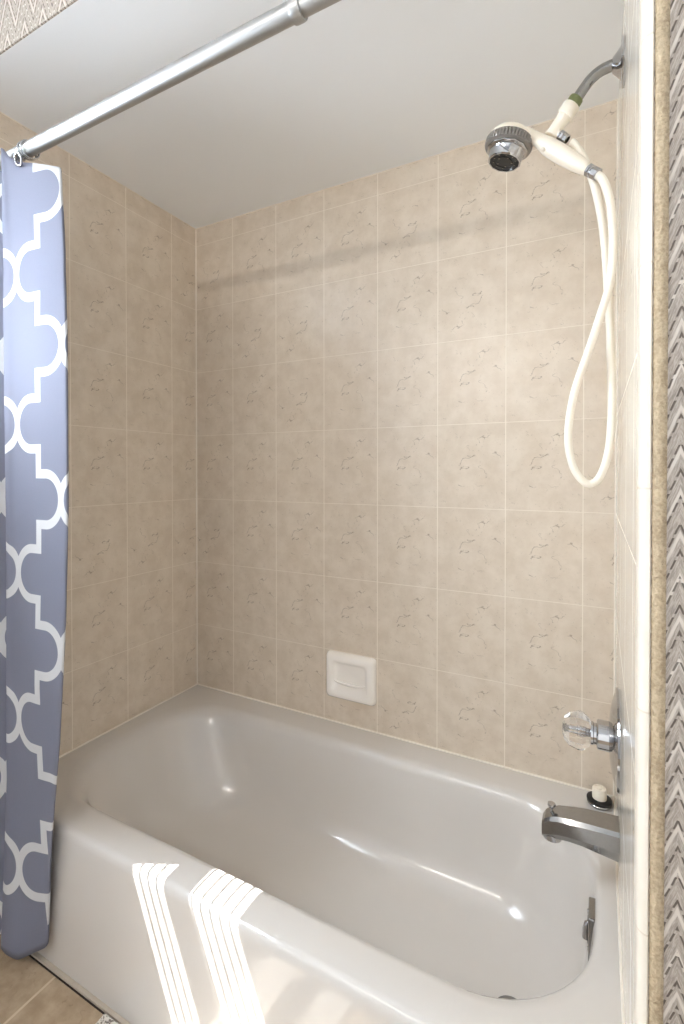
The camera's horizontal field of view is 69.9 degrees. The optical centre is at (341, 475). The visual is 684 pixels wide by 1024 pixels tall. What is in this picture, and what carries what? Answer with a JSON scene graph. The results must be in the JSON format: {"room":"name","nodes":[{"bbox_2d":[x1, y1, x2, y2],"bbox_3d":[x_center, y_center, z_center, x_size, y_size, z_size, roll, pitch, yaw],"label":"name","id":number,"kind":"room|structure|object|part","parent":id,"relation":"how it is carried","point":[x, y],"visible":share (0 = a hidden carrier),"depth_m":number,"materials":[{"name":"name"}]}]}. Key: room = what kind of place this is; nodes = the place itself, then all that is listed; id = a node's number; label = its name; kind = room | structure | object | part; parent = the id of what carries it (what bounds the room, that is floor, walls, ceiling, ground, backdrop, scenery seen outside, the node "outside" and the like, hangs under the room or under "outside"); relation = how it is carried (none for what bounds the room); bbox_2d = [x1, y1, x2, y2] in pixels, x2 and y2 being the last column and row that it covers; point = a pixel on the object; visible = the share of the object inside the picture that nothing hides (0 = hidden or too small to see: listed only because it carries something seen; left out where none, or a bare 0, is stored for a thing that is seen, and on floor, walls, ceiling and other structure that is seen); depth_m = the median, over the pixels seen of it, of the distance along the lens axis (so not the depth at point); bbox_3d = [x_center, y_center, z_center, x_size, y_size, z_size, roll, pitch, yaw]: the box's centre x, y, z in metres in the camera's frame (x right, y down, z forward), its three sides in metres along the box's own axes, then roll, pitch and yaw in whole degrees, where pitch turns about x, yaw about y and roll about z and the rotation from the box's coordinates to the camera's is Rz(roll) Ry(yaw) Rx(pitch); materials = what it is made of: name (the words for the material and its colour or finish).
{"room":"bathroom","nodes":[
{"label":"bathroom","id":0,"kind":"room"},
{"bbox_2d":[0,934,102,1023],"bbox_3d":[-0.096,1.260,0.329,2.670,0.100,2.700,0,1,28],"label":"floor","id":1,"kind":"structure","parent":0,"point":[29,993],"depth_m":1.13,"materials":[{"name":"tile"}]},
{"bbox_2d":[96,1014,118,1023],"bbox_3d":[-0.417,1.200,0.792,0.471,0.011,0.422,0,1,28],"label":"bath mat","id":2,"kind":"object","parent":1,"relation":"on","point":[105,1019],"visible":1,"depth_m":1.07,"materials":[{"name":"white fabric"}]},
{"bbox_2d":[37,685,621,1023],"bbox_3d":[-0.110,1.028,1.314,1.484,0.344,0.763,0,1,28],"label":"bathtub","id":3,"kind":"object","parent":1,"relation":"on","point":[219,857],"visible":0.89,"depth_m":1.23,"materials":[{"name":"ceramic"}]},
{"bbox_2d":[29,955,105,1013],"bbox_3d":[-0.292,1.203,0.968,1.487,0.002,0.003,0,1,28],"label":"trim","id":4,"kind":"structure","parent":3,"relation":"attached to","point":[32,957],"depth_m":1.15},
{"bbox_2d":[31,952,130,1023],"bbox_3d":[-0.290,1.200,0.974,1.487,0.007,0.009,0,1,28],"label":"trim","id":5,"kind":"structure","parent":3,"relation":"attached to","point":[106,1009],"depth_m":1.14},
{"bbox_3d":[0.496,0.916,0.990,0.020,0.036,0.015,0,1,1],"label":"trip lever","id":6,"kind":"part","parent":3,"relation":"part of","materials":[{"name":"silver metal"}]},
{"bbox_3d":[0.507,0.920,0.990,0.016,0.094,0.060,0,1,28],"label":"overflow plate","id":7,"kind":"part","parent":3,"relation":"part of","materials":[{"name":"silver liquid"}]},
{"bbox_2d":[586,784,612,810],"bbox_3d":[0.672,0.835,1.277,0.060,0.043,0.060,0,1,28],"label":"stopper","id":8,"kind":"object","parent":3,"relation":"on","point":[598,798],"visible":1,"depth_m":1.26,"materials":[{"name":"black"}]},
{"bbox_2d":[0,113,196,755],"bbox_3d":[-0.853,-0.023,1.617,0.120,2.440,0.900,0,1,28],"label":"wall","id":9,"kind":"structure","parent":0,"point":[131,636],"depth_m":1.69,"materials":[{"name":"beige tile"}]},
{"bbox_2d":[0,0,622,228],"bbox_3d":[-0.173,-1.115,1.287,1.619,0.250,0.832,0,1,28],"label":"ceiling","id":10,"kind":"structure","parent":0,"point":[357,89],"depth_m":1.24,"materials":[{"name":"paint"}]},
{"bbox_2d":[0,0,683,1023],"bbox_3d":[0.114,-0.014,0.694,2.450,2.440,0.036,0,1,28],"label":"wall","id":11,"kind":"structure","parent":0,"point":[673,990],"depth_m":0.54,"materials":[{"name":"paper"}]},
{"bbox_2d":[0,0,340,170],"bbox_3d":[-0.299,-0.779,0.934,1.487,0.048,0.048,0,1,28],"label":"curtain rod","id":12,"kind":"object","parent":11,"relation":"attached to","point":[290,13],"visible":1,"depth_m":0.93,"materials":[{"name":"metal"}]},
{"bbox_2d":[14,139,39,166],"bbox_3d":[-0.751,-0.765,1.166,0.029,0.072,0.053,0,1,28],"label":"curtain ring","id":13,"kind":"object","parent":12,"relation":"hanging from","point":[19,143],"visible":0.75,"depth_m":1.16,"materials":[{"name":"silver metal"}]},
{"bbox_2d":[0,148,68,959],"bbox_3d":[-0.801,0.188,1.185,0.363,1.936,0.085,0,1,28],"label":"shower curtain","id":14,"kind":"object","parent":12,"relation":"hanging from","point":[34,446],"visible":1,"depth_m":1.17,"materials":[{"name":"blue fabric"}]},
{"bbox_2d":[649,0,669,1023],"bbox_3d":[0.357,0.113,0.552,0.015,2.190,0.012,0,1,28],"label":"trim","id":15,"kind":"structure","parent":11,"relation":"attached to","point":[662,7],"depth_m":0.55,"materials":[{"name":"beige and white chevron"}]},
{"bbox_2d":[197,101,616,794],"bbox_3d":[0.091,-0.024,1.686,1.727,2.440,0.100,0,1,28],"label":"wall","id":16,"kind":"structure","parent":0,"point":[388,362],"depth_m":1.55,"materials":[{"name":"beige tile"}]},
{"bbox_2d":[195,229,197,683],"bbox_3d":[-0.590,-0.074,1.986,0.006,1.846,0.005,0,1,28],"label":"trim","id":17,"kind":"structure","parent":16,"relation":"attached to","point":[195,229],"depth_m":1.98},
{"bbox_2d":[0,99,616,229],"bbox_3d":[-0.125,-0.989,1.267,1.487,0.004,0.827,0,1,28],"label":"trim","id":18,"kind":"structure","parent":16,"relation":"attached to","point":[615,99],"depth_m":1.58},
{"bbox_2d":[59,684,624,1023],"bbox_3d":[-0.108,0.855,1.315,1.491,0.007,0.762,0,1,28],"label":"trim","id":19,"kind":"structure","parent":16,"relation":"attached to","point":[424,745],"depth_m":1.48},
{"bbox_2d":[326,650,376,705],"bbox_3d":[0.028,0.684,1.658,0.185,0.156,0.030,0,1,28],"label":"soap dish","id":20,"kind":"object","parent":16,"relation":"attached to","point":[351,677],"visible":1,"depth_m":1.65,"materials":[{"name":"ceramic"}]},
{"bbox_2d":[613,99,617,795],"bbox_3d":[0.725,-0.067,1.295,0.005,1.846,0.005,0,1,28],"label":"trim","id":21,"kind":"structure","parent":16,"relation":"attached to","point":[617,99],"depth_m":1.29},
{"bbox_2d":[614,0,639,1023],"bbox_3d":[0.589,0.109,0.918,0.110,2.190,0.800,0,1,28],"label":"wall","id":22,"kind":"structure","parent":0,"point":[628,98],"depth_m":0.77,"materials":[{"name":"beige tile"}]},
{"bbox_2d":[485,122,616,487],"bbox_3d":[0.427,-0.362,1.020,0.254,0.770,0.100,0,1,28],"label":"shower","id":23,"kind":"object","parent":22,"relation":"attached to","point":[507,144],"visible":1,"depth_m":0.98,"materials":[{"name":"beige plastic"}]},
{"bbox_3d":[0.432,-0.673,1.009,0.155,0.146,0.036,0,1,28],"label":"handle","id":24,"kind":"part","parent":23,"relation":"part of","materials":[{"name":"beige plastic"}]},
{"bbox_2d":[542,801,619,862],"bbox_3d":[0.494,0.733,1.019,0.144,0.074,0.066,0,1,28],"label":"tub spout","id":25,"kind":"object","parent":22,"relation":"attached to","point":[598,832],"visible":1,"depth_m":1.00,"materials":[{"name":"silver metal"}]},
{"bbox_3d":[0.447,0.707,1.044,0.017,0.023,0.017,0,1,28],"label":"diverter knob","id":26,"kind":"part","parent":25,"relation":"part of","materials":[{"name":"silver metal"}]},
{"bbox_2d":[543,835,560,842],"bbox_3d":[0.448,0.760,1.044,0.037,0.020,0.037,0,1,28],"label":"outlet","id":27,"kind":"object","parent":25,"relation":"attached to","point":[551,838],"depth_m":1.03,"materials":[{"name":"silver metal"}]},
{"bbox_2d":[545,34,624,143],"bbox_3d":[0.486,-0.764,0.985,0.143,0.169,0.085,0,1,28],"label":"shower fixture","id":28,"kind":"object","parent":22,"relation":"attached to","point":[568,110],"visible":0.99,"depth_m":0.98,"materials":[{"name":"silver metal"}]},
{"bbox_2d":[562,687,621,793],"bbox_3d":[0.511,0.527,1.006,0.105,0.194,0.194,0,1,28],"label":"shower valve","id":29,"kind":"object","parent":22,"relation":"attached to","point":[578,730],"visible":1,"depth_m":0.98,"materials":[{"name":"silver metal"}]},
{"bbox_3d":[0.489,0.527,1.017,0.055,0.076,0.072,0,1,28],"label":"crystal knob","id":30,"kind":"part","parent":29,"relation":"part of","materials":[{"name":"clear glass"}]},
{"bbox_2d":[633,0,654,1023],"bbox_3d":[0.351,0.113,0.570,0.012,2.190,0.036,0,1,28],"label":"trim","id":31,"kind":"structure","parent":22,"relation":"attached to","point":[647,7],"depth_m":0.56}
]}

